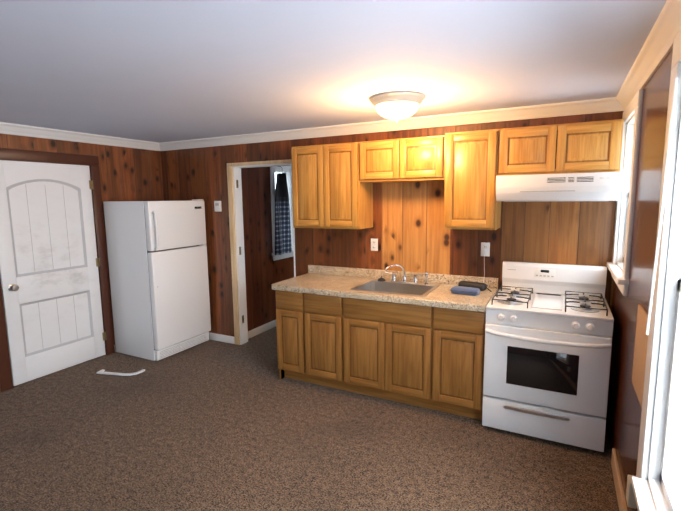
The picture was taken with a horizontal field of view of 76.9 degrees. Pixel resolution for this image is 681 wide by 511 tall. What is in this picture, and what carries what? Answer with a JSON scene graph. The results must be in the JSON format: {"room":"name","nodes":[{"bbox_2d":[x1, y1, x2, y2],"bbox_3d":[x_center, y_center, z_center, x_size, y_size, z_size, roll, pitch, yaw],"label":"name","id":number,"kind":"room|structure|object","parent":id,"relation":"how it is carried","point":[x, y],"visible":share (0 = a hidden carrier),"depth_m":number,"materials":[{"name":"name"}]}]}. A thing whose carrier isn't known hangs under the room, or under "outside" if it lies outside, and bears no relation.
{"room":"kitchen","nodes":[
{"label":"kitchen","id":0,"kind":"room"},
{"bbox_2d":[0,133,163,351],"bbox_3d":[-3.625,0.185,2.690,0.140,2.350,6.325,3,9,27],"label":"wall","id":1,"kind":"structure","parent":0,"point":[130,174],"depth_m":4.71,"materials":[{"name":"brown wood"}]},
{"bbox_2d":[0,160,106,385],"bbox_3d":[-2.758,0.133,4.157,0.116,2.023,0.904,3,9,27],"label":"door","id":2,"kind":"structure","parent":1,"relation":"in","point":[49,273],"depth_m":4.12,"materials":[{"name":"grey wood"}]},
{"bbox_2d":[0,148,114,391],"bbox_3d":[-2.832,0.084,4.178,0.140,2.140,1.095,3,9,27],"label":"door frame","id":3,"kind":"structure","parent":1,"relation":"attached to","point":[92,163],"depth_m":4.43,"materials":[{"name":"brown"}]},
{"bbox_2d":[0,122,159,150],"bbox_3d":[-3.543,-0.931,2.492,0.075,0.086,6.085,3,9,27],"label":"crown molding","id":4,"kind":"structure","parent":1,"relation":"attached to","point":[5,128],"depth_m":4.23,"materials":[{"name":"white wood"}]},
{"bbox_2d":[241,167,293,330],"bbox_3d":[-0.607,-0.316,6.186,0.120,2.350,2.720,3,9,27],"label":"wall","id":5,"kind":"structure","parent":0,"point":[264,271],"depth_m":5.31,"materials":[{"name":"brown wood"}]},
{"bbox_2d":[248,320,275,338],"bbox_3d":[-0.562,0.815,6.251,0.014,0.090,2.600,3,9,27],"label":"baseboard","id":6,"kind":"structure","parent":5,"relation":"attached to","point":[251,333],"depth_m":5.41,"materials":[{"name":"white wood"}]},
{"bbox_2d":[270,166,293,260],"bbox_3d":[-0.791,-0.597,5.737,0.175,1.270,0.580,3,9,27],"label":"window","id":7,"kind":"structure","parent":5,"relation":"in","point":[272,185],"depth_m":5.60,"materials":[{"name":"white"}]},
{"bbox_2d":[275,169,288,189],"bbox_3d":[-0.796,-0.880,5.700,0.040,0.526,0.364,3,9,27],"label":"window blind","id":8,"kind":"object","parent":7,"relation":"attached to","point":[284,170],"visible":0.29,"depth_m":5.66,"materials":[{"name":"white"}]},
{"bbox_2d":[275,166,291,254],"bbox_3d":[-0.758,-0.587,5.573,0.097,1.133,0.380,3,9,27],"label":"curtain","id":9,"kind":"object","parent":7,"relation":"hanging from","point":[283,244],"visible":0.98,"depth_m":5.54,"materials":[{"name":"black fabric"}]},
{"bbox_2d":[0,327,618,510],"bbox_3d":[-0.824,1.356,2.938,4.970,0.100,9.045,3,9,27],"label":"floor","id":10,"kind":"structure","parent":0,"point":[211,425],"depth_m":2.88,"materials":[{"name":"carpet"}]},
{"bbox_2d":[97,369,144,375],"bbox_3d":[-2.150,1.135,4.198,0.400,0.012,0.259,3,9,27],"label":"handle","id":11,"kind":"object","parent":10,"relation":"on","point":[115,373],"visible":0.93,"depth_m":4.14,"materials":[{"name":"white plastic"}]},
{"bbox_2d":[103,199,210,360],"bbox_3d":[-1.993,0.222,4.802,0.746,1.679,0.760,3,9,27],"label":"fridge","id":12,"kind":"object","parent":10,"relation":"on","point":[158,268],"visible":1,"depth_m":4.53,"materials":[{"name":"white metal"}]},
{"bbox_2d":[275,290,310,382],"bbox_3d":[-0.284,0.702,4.116,0.370,0.872,0.629,3,9,27],"label":"base cabinet","id":13,"kind":"object","parent":10,"relation":"on","point":[293,309],"depth_m":3.83,"materials":[{"name":"brown wood"}]},
{"bbox_2d":[311,294,350,391],"bbox_3d":[-0.009,0.717,3.974,0.511,0.872,0.629,3,9,27],"label":"base cabinet","id":14,"kind":"object","parent":10,"relation":"on","point":[330,315],"depth_m":3.66,"materials":[{"name":"brown wood"}]},
{"bbox_2d":[351,298,442,410],"bbox_3d":[0.499,0.746,3.713,0.892,0.872,0.629,3,9,27],"label":"base cabinet","id":15,"kind":"object","parent":10,"relation":"on","point":[426,357],"depth_m":3.39,"materials":[{"name":"brown wood"}]},
{"bbox_2d":[439,308,485,419],"bbox_3d":[0.978,0.773,3.467,0.445,0.872,0.629,3,9,27],"label":"base cabinet","id":16,"kind":"object","parent":10,"relation":"on","point":[461,394],"depth_m":3.16,"materials":[{"name":"brown wood"}]},
{"bbox_2d":[272,265,497,311],"bbox_3d":[0.346,0.249,3.713,1.844,0.137,0.650,3,9,27],"label":"countertop","id":17,"kind":"structure","parent":16,"relation":"on","point":[330,281],"depth_m":3.68,"materials":[{"name":"stone"}]},
{"bbox_2d":[350,279,439,296],"bbox_3d":[0.473,0.352,3.658,0.635,0.174,0.500,3,9,27],"label":"sink","id":18,"kind":"object","parent":17,"relation":"in","point":[408,289],"visible":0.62,"depth_m":3.77,"materials":[{"name":"metal"}]},
{"bbox_2d":[385,264,428,284],"bbox_3d":[0.559,0.163,3.740,0.392,0.175,0.191,3,9,27],"label":"faucet","id":19,"kind":"object","parent":17,"relation":"on","point":[404,279],"visible":1,"depth_m":3.77,"materials":[{"name":"silver metal"}]},
{"bbox_2d":[450,286,480,295],"bbox_3d":[0.981,0.277,3.372,0.215,0.050,0.107,5,9,35],"label":"case","id":20,"kind":"object","parent":17,"relation":"on","point":[471,291],"visible":0.96,"depth_m":3.33,"materials":[{"name":"blue fabric"}]},
{"bbox_2d":[458,281,491,291],"bbox_3d":[1.106,0.251,3.512,0.282,0.062,0.085,6,10,39],"label":"case","id":21,"kind":"object","parent":17,"relation":"on","point":[482,286],"visible":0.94,"depth_m":3.48,"materials":[{"name":"black"}]},
{"bbox_2d":[482,261,613,451],"bbox_3d":[1.486,0.675,3.115,0.762,1.150,0.715,3,9,27],"label":"stove","id":22,"kind":"object","parent":10,"relation":"on","point":[548,342],"visible":1,"depth_m":2.90,"materials":[{"name":"white metal"}]},
{"bbox_2d":[0,0,666,142],"bbox_3d":[-0.852,-1.073,2.614,4.970,0.100,9.045,3,9,27],"label":"ceiling","id":23,"kind":"structure","parent":0,"point":[159,71],"depth_m":2.10,"materials":[{"name":"paint"}]},
{"bbox_2d":[369,91,424,121],"bbox_3d":[0.387,-0.998,2.941,0.378,0.162,0.378,3,9,27],"label":"ceiling light fixture","id":24,"kind":"object","parent":23,"relation":"attached to","point":[396,106],"visible":1,"depth_m":2.82,"materials":[{"name":"white glass"}]},
{"bbox_2d":[161,111,623,338],"bbox_3d":[-0.038,-0.072,4.309,4.970,2.350,0.120,3,9,27],"label":"wall","id":25,"kind":"structure","parent":0,"point":[194,173],"depth_m":4.39,"materials":[{"name":"brown wood"}]},
{"bbox_2d":[214,201,221,211],"bbox_3d":[-1.391,-0.559,4.863,0.090,0.120,0.027,3,9,27],"label":"thermostat","id":26,"kind":"object","parent":25,"relation":"attached to","point":[217,206],"visible":0.98,"depth_m":4.85,"materials":[{"name":"white plastic"}]},
{"bbox_2d":[209,333,234,343],"bbox_3d":[-1.408,0.982,5.094,0.385,0.085,0.014,3,9,27],"label":"baseboard","id":27,"kind":"structure","parent":25,"relation":"attached to","point":[213,336],"depth_m":5.08,"materials":[{"name":"white"}]},
{"bbox_2d":[227,159,295,344],"bbox_3d":[-0.826,0.023,4.723,0.870,2.070,0.138,3,9,27],"label":"trim","id":28,"kind":"structure","parent":25,"relation":"attached to","point":[234,182],"depth_m":4.84,"materials":[{"name":"white wood"}]},
{"bbox_2d":[291,142,372,228],"bbox_3d":[-0.080,-0.635,3.997,0.692,0.750,0.326,3,9,27],"label":"upper cabinet","id":29,"kind":"object","parent":25,"relation":"attached to","point":[332,186],"depth_m":3.84,"materials":[{"name":"brown wood"}]},
{"bbox_2d":[371,238,377,250],"bbox_3d":[0.318,-0.102,4.046,0.072,0.116,0.008,3,9,27],"label":"electrical outlet plate","id":30,"kind":"object","parent":25,"relation":"attached to","point":[374,245],"depth_m":4.04,"materials":[{"name":"white plastic"}]},
{"bbox_2d":[160,98,611,150],"bbox_3d":[-0.091,-1.182,4.071,4.560,0.086,0.075,3,9,27],"label":"crown molding","id":31,"kind":"structure","parent":25,"relation":"attached to","point":[603,105],"depth_m":3.69,"materials":[{"name":"white wood"}]},
{"bbox_2d":[359,133,446,182],"bbox_3d":[0.553,-0.802,3.643,0.735,0.339,0.326,3,9,27],"label":"upper cabinet","id":32,"kind":"object","parent":25,"relation":"attached to","point":[416,159],"depth_m":3.49,"materials":[{"name":"brown wood"}]},
{"bbox_2d":[444,129,500,229],"bbox_3d":[1.057,-0.588,3.410,0.391,0.746,0.326,3,9,27],"label":"upper cabinet","id":33,"kind":"object","parent":25,"relation":"attached to","point":[470,202],"depth_m":3.26,"materials":[{"name":"brown wood"}]},
{"bbox_2d":[481,242,489,255],"bbox_3d":[1.212,-0.051,3.587,0.072,0.116,0.008,3,9,27],"label":"electrical outlet plate","id":34,"kind":"object","parent":25,"relation":"attached to","point":[486,246],"depth_m":3.58,"materials":[{"name":"white plastic"}]},
{"bbox_2d":[457,249,487,285],"bbox_3d":[1.066,0.104,3.640,0.331,0.318,0.067,3,9,27],"label":"cord","id":35,"kind":"object","parent":34,"relation":"attached to","point":[484,252],"visible":0.69,"depth_m":3.56,"materials":[{"name":"white plastic"}]},
{"bbox_2d":[382,181,615,305],"bbox_3d":[1.209,-0.155,3.578,1.854,0.980,0.002,3,9,27],"label":"backsplash","id":36,"kind":"structure","parent":25,"relation":"attached to","point":[415,236],"depth_m":3.48,"materials":[{"name":"brown wood"}]},
{"bbox_2d":[499,119,623,175],"bbox_3d":[1.572,-0.758,3.118,0.768,0.343,0.326,3,9,27],"label":"upper cabinet","id":37,"kind":"object","parent":25,"relation":"attached to","point":[593,146],"depth_m":2.96,"materials":[{"name":"brown wood"}]},
{"bbox_2d":[496,172,620,201],"bbox_3d":[1.546,-0.484,3.090,0.750,0.186,0.466,3,9,27],"label":"range hood","id":38,"kind":"object","parent":37,"relation":"attached to","point":[596,186],"visible":1,"depth_m":2.88,"materials":[{"name":"white metal"}]},
{"bbox_2d":[606,48,678,510],"bbox_3d":[0.692,0.431,0.472,0.120,2.350,6.325,3,9,27],"label":"wall","id":39,"kind":"structure","parent":0,"point":[623,417],"depth_m":2.23,"materials":[{"name":"brown wood"}]},
{"bbox_2d":[611,448,626,510],"bbox_3d":[0.476,1.583,0.328,0.016,0.110,5.350,3,9,27],"label":"baseboard","id":40,"kind":"structure","parent":39,"relation":"attached to","point":[622,506],"depth_m":2.39,"materials":[{"name":"beige wood"}]},
{"bbox_2d":[606,89,643,295],"bbox_3d":[1.887,-0.386,2.767,0.175,1.175,0.790,3,9,27],"label":"window","id":41,"kind":"structure","parent":39,"relation":"in","point":[618,266],"depth_m":2.88,"materials":[{"name":"white"}]},
{"bbox_2d":[626,475,636,508],"bbox_3d":[1.332,1.078,1.959,0.034,0.120,0.070,3,9,27],"label":"electrical outlet box","id":42,"kind":"object","parent":39,"relation":"attached to","point":[630,499],"visible":0.71,"depth_m":1.94,"materials":[{"name":"beige plastic"}]},
{"bbox_2d":[632,304,647,407],"bbox_3d":[1.392,0.459,1.983,0.011,0.400,0.340,3,9,27],"label":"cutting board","id":43,"kind":"object","parent":39,"relation":"attached to","point":[640,354],"visible":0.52,"depth_m":1.98,"materials":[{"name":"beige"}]},
{"bbox_2d":[612,0,680,111],"bbox_3d":[0.593,-0.696,0.367,0.075,0.086,6.085,3,9,27],"label":"crown molding","id":44,"kind":"structure","parent":39,"relation":"attached to","point":[657,47],"depth_m":1.92,"materials":[{"name":"white wood"}]},
{"bbox_2d":[631,29,680,510],"bbox_3d":[1.018,0.172,1.138,0.175,1.840,1.340,3,9,27],"label":"window","id":45,"kind":"structure","parent":39,"relation":"in","point":[659,469],"depth_m":1.65,"materials":[{"name":"white"}]},
{"bbox_3d":[1.013,-0.493,1.048,0.040,0.246,1.084,3,9,27],"label":"window blind","id":46,"kind":"object","parent":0,"visible":0},
{"bbox_2d":[646,78,677,334],"bbox_3d":[1.205,-0.156,1.614,0.012,0.961,0.081,2,8,19],"label":"blind wand","id":47,"kind":"object","parent":46,"relation":"hanging from","point":[663,199],"visible":1,"depth_m":1.59,"materials":[{"name":"white plastic"}]}
]}

